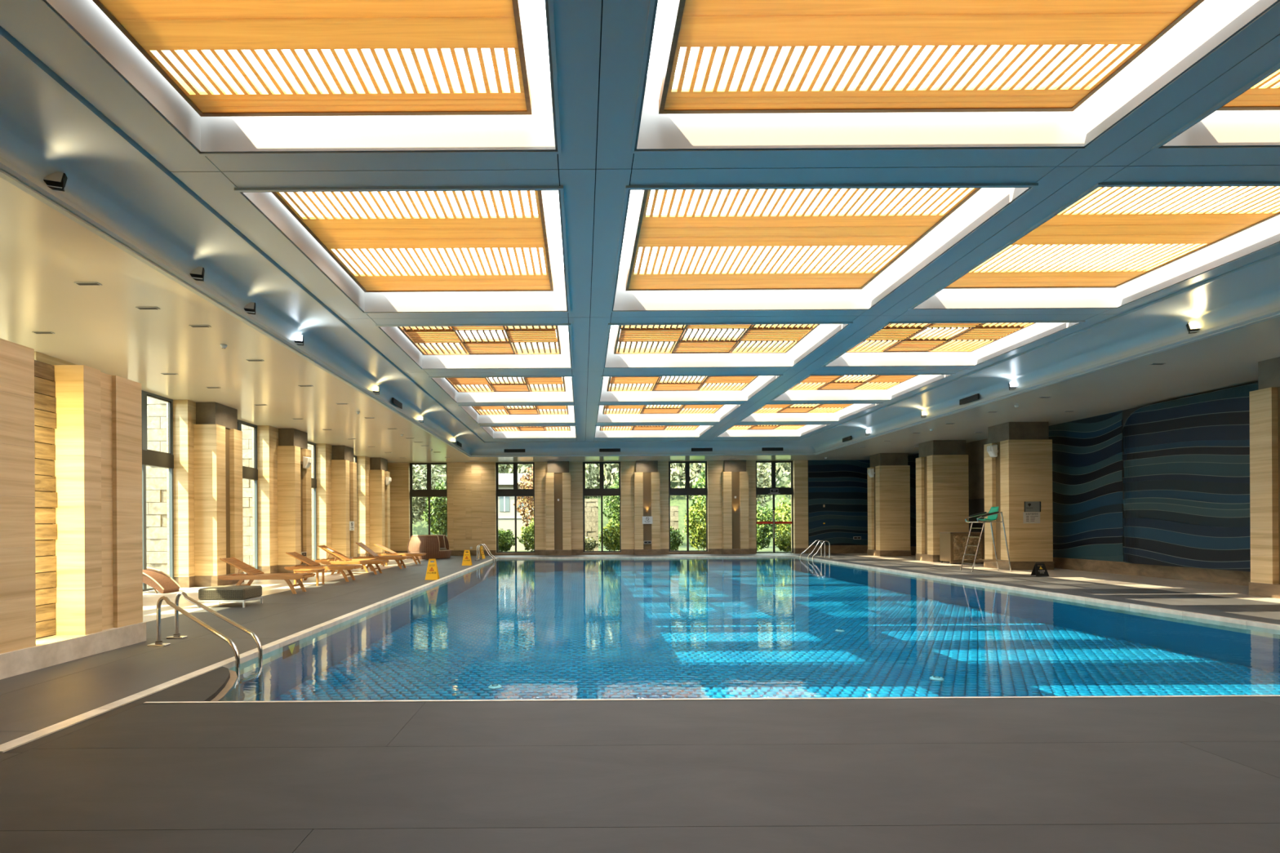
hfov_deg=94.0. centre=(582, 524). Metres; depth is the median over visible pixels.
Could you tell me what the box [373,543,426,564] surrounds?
sun lounger
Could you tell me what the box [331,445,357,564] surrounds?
stone pillar
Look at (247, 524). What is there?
stone pier
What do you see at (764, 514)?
shrub
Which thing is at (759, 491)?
window
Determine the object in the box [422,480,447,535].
tree
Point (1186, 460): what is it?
mural panel
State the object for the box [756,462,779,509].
tree
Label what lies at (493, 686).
inlet
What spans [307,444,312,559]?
stone pier
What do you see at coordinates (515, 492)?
window
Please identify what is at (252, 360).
recessed light
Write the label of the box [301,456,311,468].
wall speaker
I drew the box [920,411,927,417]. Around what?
lamp
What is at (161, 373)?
recessed light
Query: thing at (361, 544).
sun lounger
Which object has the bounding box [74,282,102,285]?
recessed light
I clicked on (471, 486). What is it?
wall
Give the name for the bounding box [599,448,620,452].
air vent
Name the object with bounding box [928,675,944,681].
inlet
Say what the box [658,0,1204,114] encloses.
skylight panel
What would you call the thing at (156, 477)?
window
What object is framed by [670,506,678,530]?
wall
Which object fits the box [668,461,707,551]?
window
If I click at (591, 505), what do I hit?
wall
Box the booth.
[407,534,451,559]
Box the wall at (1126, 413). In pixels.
[1121,382,1256,561]
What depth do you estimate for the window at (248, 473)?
21.03 m
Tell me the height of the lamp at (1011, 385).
0.230 m
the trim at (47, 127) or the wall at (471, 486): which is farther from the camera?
the wall at (471, 486)
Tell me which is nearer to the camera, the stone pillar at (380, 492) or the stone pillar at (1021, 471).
the stone pillar at (1021, 471)
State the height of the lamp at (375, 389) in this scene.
0.230 m
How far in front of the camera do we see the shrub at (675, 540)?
36.72 m
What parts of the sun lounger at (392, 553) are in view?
backrest, rail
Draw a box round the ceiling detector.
[220,343,226,349]
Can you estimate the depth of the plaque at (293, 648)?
8.93 m
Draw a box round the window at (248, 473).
[237,419,257,568]
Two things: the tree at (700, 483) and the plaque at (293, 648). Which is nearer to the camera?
the plaque at (293, 648)
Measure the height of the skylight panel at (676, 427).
0.530 m
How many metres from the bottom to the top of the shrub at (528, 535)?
2.196 m
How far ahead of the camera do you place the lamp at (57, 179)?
6.55 m
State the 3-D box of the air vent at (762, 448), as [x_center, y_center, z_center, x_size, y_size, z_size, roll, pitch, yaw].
[9.957,-3.960,31.042,1.100,0.170,0.036,0,0,0]
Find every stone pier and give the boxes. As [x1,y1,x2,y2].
[241,424,253,573]
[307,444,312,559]
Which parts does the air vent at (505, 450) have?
frame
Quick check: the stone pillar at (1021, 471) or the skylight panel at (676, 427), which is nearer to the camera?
the stone pillar at (1021, 471)
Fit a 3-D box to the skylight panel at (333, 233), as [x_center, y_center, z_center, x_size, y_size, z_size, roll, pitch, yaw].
[-2.376,-4.771,9.610,3.645,0.530,3.740,0,0,0]
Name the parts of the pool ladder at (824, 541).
rail, rail, rail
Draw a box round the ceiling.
[0,0,1279,441]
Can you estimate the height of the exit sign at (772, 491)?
0.220 m
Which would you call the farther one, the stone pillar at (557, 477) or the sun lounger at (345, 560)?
the stone pillar at (557, 477)
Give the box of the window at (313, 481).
[307,440,316,561]
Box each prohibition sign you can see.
[349,521,354,530]
[642,516,652,524]
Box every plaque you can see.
[283,640,299,658]
[1023,501,1040,511]
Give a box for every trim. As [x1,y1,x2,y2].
[0,26,1279,454]
[0,156,1279,457]
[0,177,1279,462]
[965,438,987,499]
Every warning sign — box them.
[425,559,439,579]
[462,550,471,565]
[478,546,484,559]
[1031,562,1048,576]
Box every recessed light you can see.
[31,331,54,333]
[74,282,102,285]
[135,306,159,309]
[160,373,177,374]
[189,324,211,327]
[205,386,221,388]
[246,359,264,361]
[297,385,313,386]
[1149,363,1165,364]
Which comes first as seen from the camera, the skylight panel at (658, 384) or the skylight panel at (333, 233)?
the skylight panel at (333, 233)
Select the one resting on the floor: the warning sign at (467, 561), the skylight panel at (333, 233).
the warning sign at (467, 561)
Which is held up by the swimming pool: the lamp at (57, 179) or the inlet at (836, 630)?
the inlet at (836, 630)
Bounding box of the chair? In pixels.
[960,506,1011,572]
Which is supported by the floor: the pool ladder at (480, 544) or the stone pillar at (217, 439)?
the stone pillar at (217, 439)
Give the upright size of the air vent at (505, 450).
0.170 m
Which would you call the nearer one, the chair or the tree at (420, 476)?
the chair
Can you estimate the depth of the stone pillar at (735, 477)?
33.42 m
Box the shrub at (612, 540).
[598,518,619,551]
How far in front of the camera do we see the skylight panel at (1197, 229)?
9.40 m
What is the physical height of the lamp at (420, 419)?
0.230 m
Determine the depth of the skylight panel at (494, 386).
19.11 m
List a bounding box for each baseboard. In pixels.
[808,545,867,553]
[910,546,1250,586]
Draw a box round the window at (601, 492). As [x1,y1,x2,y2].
[582,462,621,552]
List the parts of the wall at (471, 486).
sill, sill, sill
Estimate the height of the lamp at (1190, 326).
0.230 m
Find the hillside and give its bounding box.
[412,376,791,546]
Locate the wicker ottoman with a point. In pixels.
(220, 593)
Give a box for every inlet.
[488,684,502,689]
[835,629,844,631]
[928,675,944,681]
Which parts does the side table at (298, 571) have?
leg, leg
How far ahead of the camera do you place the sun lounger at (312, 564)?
18.27 m
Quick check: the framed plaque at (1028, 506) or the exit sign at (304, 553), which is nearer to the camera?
the framed plaque at (1028, 506)
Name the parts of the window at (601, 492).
sash, sash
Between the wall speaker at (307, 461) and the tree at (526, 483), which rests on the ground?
the tree at (526, 483)
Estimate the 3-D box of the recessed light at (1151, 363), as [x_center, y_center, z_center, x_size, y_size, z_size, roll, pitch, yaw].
[13.125,-3.671,13.549,0.300,0.016,0.090,0,0,0]
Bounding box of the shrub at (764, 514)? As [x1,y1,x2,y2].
[756,501,780,551]
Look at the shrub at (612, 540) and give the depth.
36.56 m
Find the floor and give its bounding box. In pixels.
[0,553,1279,852]
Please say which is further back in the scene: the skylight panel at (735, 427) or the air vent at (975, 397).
the skylight panel at (735, 427)
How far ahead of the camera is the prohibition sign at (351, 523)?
26.92 m
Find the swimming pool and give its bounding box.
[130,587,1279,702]
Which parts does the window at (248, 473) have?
sash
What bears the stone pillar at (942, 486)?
on the floor
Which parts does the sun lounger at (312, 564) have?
backrest, rail, rail, leg, leg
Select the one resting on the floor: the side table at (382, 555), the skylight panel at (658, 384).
the side table at (382, 555)
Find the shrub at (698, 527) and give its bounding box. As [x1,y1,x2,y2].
[682,495,706,550]
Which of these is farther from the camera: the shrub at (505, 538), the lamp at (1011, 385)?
the shrub at (505, 538)
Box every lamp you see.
[43,171,67,191]
[190,266,204,281]
[244,302,256,314]
[293,334,303,345]
[373,386,379,394]
[418,416,423,422]
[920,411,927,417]
[1008,382,1017,390]
[1186,322,1200,333]
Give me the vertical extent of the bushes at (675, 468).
15.204 m
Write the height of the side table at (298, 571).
0.460 m
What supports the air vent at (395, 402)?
attached to the trim at (47, 127)
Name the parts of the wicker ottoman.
frame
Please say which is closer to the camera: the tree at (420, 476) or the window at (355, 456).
the window at (355, 456)
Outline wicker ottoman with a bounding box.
[197,585,262,608]
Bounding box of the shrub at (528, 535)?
[518,518,533,551]
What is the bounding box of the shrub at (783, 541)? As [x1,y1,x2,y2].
[774,530,791,551]
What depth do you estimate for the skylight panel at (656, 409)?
23.40 m
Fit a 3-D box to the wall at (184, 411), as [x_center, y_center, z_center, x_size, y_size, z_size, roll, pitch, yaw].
[-11.404,-1.607,15.275,0.612,6.750,36.950,0,0,0]
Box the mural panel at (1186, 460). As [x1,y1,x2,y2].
[1122,382,1257,571]
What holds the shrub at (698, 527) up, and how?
on the ground
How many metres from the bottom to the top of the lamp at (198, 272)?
0.230 m
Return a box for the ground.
[502,545,783,551]
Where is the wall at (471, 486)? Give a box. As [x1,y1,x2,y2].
[387,460,808,555]
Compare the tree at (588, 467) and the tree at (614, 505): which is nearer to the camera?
the tree at (614, 505)
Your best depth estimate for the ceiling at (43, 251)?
13.07 m
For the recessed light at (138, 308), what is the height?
0.016 m
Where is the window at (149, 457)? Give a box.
[141,390,173,591]
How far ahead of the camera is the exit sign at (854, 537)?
33.68 m
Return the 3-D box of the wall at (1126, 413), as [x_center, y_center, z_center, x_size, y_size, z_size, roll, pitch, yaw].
[17.740,-1.782,15.525,0.500,6.750,37.450,0,0,0]
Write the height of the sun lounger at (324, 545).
1.011 m
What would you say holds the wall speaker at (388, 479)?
attached to the stone pillar at (380, 492)
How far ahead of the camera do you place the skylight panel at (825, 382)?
19.16 m
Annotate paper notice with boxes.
[1022,511,1039,523]
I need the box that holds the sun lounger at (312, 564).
[284,551,363,582]
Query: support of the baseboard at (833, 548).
attached to the wall at (471, 486)
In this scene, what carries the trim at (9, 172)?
attached to the ceiling at (43, 251)
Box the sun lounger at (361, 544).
[352,542,412,568]
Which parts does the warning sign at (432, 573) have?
panel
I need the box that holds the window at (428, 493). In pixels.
[409,462,447,536]
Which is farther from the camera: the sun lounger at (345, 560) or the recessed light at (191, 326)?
the sun lounger at (345, 560)
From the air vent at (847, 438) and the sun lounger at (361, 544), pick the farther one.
the air vent at (847, 438)
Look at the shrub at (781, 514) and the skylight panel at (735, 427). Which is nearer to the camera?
the skylight panel at (735, 427)
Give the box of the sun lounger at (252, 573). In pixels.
[217,556,315,594]
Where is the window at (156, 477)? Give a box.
[146,396,167,587]
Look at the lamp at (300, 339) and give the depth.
12.21 m
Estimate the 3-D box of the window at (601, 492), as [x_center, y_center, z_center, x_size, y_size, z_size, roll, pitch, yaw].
[1.134,-1.027,34.010,2.160,5.160,0.160,0,0,0]
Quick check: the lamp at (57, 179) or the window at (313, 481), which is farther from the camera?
the window at (313, 481)
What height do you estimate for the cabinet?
1.300 m
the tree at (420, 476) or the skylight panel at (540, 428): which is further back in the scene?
the tree at (420, 476)
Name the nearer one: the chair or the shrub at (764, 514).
the chair
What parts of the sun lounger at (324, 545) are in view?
backrest, rail, leg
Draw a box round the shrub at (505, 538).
[497,527,519,551]
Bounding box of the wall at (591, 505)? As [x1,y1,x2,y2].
[584,498,598,551]
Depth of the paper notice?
21.19 m
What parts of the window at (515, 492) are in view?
sash, sash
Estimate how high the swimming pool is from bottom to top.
0.950 m
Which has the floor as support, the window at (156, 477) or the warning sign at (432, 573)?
the warning sign at (432, 573)
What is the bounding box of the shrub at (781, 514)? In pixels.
[771,496,791,543]
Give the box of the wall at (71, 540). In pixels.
[0,337,146,679]
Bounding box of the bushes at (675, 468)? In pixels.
[420,462,791,501]
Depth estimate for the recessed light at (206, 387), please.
15.29 m
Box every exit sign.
[301,551,306,556]
[770,488,777,493]
[853,536,861,539]
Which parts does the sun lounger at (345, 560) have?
backrest, rail, rail, leg, leg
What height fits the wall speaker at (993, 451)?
0.450 m
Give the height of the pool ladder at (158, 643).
1.456 m
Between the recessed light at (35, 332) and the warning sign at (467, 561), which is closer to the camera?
the recessed light at (35, 332)
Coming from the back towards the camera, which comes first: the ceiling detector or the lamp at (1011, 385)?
the lamp at (1011, 385)
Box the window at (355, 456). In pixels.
[354,455,357,524]
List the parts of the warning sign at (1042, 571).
panel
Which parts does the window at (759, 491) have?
sash, handle, sash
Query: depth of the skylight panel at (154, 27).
5.58 m
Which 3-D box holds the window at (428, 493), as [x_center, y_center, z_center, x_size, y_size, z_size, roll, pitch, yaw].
[-8.751,-0.968,34.010,2.170,5.160,0.160,0,0,0]
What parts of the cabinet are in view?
foil panel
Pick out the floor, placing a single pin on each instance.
(85, 767)
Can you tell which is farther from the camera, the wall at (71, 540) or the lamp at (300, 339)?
the lamp at (300, 339)
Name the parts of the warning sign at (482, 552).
panel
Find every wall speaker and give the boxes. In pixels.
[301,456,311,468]
[384,476,391,485]
[866,468,875,477]
[986,444,998,457]
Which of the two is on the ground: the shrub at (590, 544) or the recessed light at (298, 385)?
the shrub at (590, 544)
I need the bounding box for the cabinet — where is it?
[938,532,984,564]
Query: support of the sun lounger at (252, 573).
on the floor
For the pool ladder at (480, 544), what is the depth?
28.90 m
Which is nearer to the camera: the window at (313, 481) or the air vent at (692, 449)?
the window at (313, 481)
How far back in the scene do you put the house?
42.60 m
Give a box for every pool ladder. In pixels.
[146,591,262,701]
[474,543,495,561]
[800,539,830,559]
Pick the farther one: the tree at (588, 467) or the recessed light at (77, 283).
the tree at (588, 467)
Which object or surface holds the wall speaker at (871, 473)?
attached to the stone pillar at (889, 490)
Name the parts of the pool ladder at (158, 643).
foot plate, foot plate, rail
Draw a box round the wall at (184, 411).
[34,351,369,587]
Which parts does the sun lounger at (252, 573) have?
leg, backrest, leg, rail, rail, leg, leg, rail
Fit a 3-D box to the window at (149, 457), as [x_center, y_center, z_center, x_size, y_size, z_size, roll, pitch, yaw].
[-11.586,-0.890,15.650,0.160,5.280,2.200,0,0,0]
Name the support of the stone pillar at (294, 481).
on the floor
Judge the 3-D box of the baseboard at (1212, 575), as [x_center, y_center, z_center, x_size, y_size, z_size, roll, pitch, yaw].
[17.478,1.365,22.350,0.059,0.460,22.700,0,0,0]
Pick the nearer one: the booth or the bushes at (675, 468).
the booth
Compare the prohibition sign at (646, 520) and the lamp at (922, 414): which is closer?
the lamp at (922, 414)
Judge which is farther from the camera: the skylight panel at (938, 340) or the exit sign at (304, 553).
the exit sign at (304, 553)
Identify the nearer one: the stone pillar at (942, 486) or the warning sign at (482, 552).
the stone pillar at (942, 486)
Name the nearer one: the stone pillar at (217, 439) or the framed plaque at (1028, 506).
the stone pillar at (217, 439)
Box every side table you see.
[293,568,324,586]
[382,555,402,566]
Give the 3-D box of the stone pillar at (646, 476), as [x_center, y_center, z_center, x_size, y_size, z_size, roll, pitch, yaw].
[3.674,-0.972,33.574,1.460,5.299,0.348,0,0,0]
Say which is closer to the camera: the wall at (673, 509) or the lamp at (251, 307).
the lamp at (251, 307)
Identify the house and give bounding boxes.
[497,473,533,551]
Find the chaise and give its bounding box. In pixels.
[142,567,180,593]
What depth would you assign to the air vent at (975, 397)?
18.58 m
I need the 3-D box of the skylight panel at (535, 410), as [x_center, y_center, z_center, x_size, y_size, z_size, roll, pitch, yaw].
[-2.376,-4.771,22.765,3.645,0.530,3.030,0,0,0]
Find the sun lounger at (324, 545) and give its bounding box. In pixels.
[315,544,379,572]
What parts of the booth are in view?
backrest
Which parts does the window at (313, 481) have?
sash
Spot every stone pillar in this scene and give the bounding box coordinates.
[193,402,244,586]
[276,428,311,573]
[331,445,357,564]
[369,457,390,556]
[545,461,571,555]
[634,460,660,555]
[721,460,749,554]
[866,453,911,556]
[915,440,968,562]
[983,422,1053,569]
[1248,356,1279,598]
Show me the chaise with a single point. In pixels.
(157, 580)
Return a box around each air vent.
[392,397,402,408]
[504,448,524,452]
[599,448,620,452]
[691,448,712,451]
[761,447,782,450]
[842,435,851,442]
[959,393,978,404]
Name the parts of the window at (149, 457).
sash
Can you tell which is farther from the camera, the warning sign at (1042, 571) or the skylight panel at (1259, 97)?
the warning sign at (1042, 571)
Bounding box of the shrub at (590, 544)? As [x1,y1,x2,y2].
[585,536,599,551]
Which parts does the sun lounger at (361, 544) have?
backrest, rail, leg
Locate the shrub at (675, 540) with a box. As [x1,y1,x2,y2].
[670,526,684,550]
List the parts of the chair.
leg, armrest, leg, seat, armrest, leg, leg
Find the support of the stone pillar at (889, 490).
on the floor
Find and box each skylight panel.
[92,0,532,116]
[271,191,553,292]
[396,325,560,355]
[444,377,565,392]
[471,405,568,414]
[490,426,570,431]
[600,425,699,431]
[602,404,724,413]
[606,375,759,391]
[613,324,820,354]
[625,187,982,290]
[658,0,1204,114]
[728,425,804,430]
[754,404,853,413]
[789,374,919,390]
[846,323,1035,352]
[943,186,1279,288]
[1216,69,1279,111]
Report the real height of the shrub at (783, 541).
1.339 m
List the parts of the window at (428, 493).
sash, sash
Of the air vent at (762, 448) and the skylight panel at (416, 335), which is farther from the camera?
the air vent at (762, 448)
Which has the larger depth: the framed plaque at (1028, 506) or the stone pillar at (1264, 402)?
the framed plaque at (1028, 506)
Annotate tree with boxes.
[412,464,446,524]
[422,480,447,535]
[512,464,533,526]
[584,463,599,498]
[602,472,619,551]
[689,462,706,549]
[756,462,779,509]
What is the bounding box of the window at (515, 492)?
[495,462,534,552]
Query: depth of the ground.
43.04 m
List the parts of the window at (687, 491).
sash, sash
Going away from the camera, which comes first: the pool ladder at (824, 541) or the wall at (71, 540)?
the wall at (71, 540)
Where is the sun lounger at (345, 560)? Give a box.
[320,546,389,574]

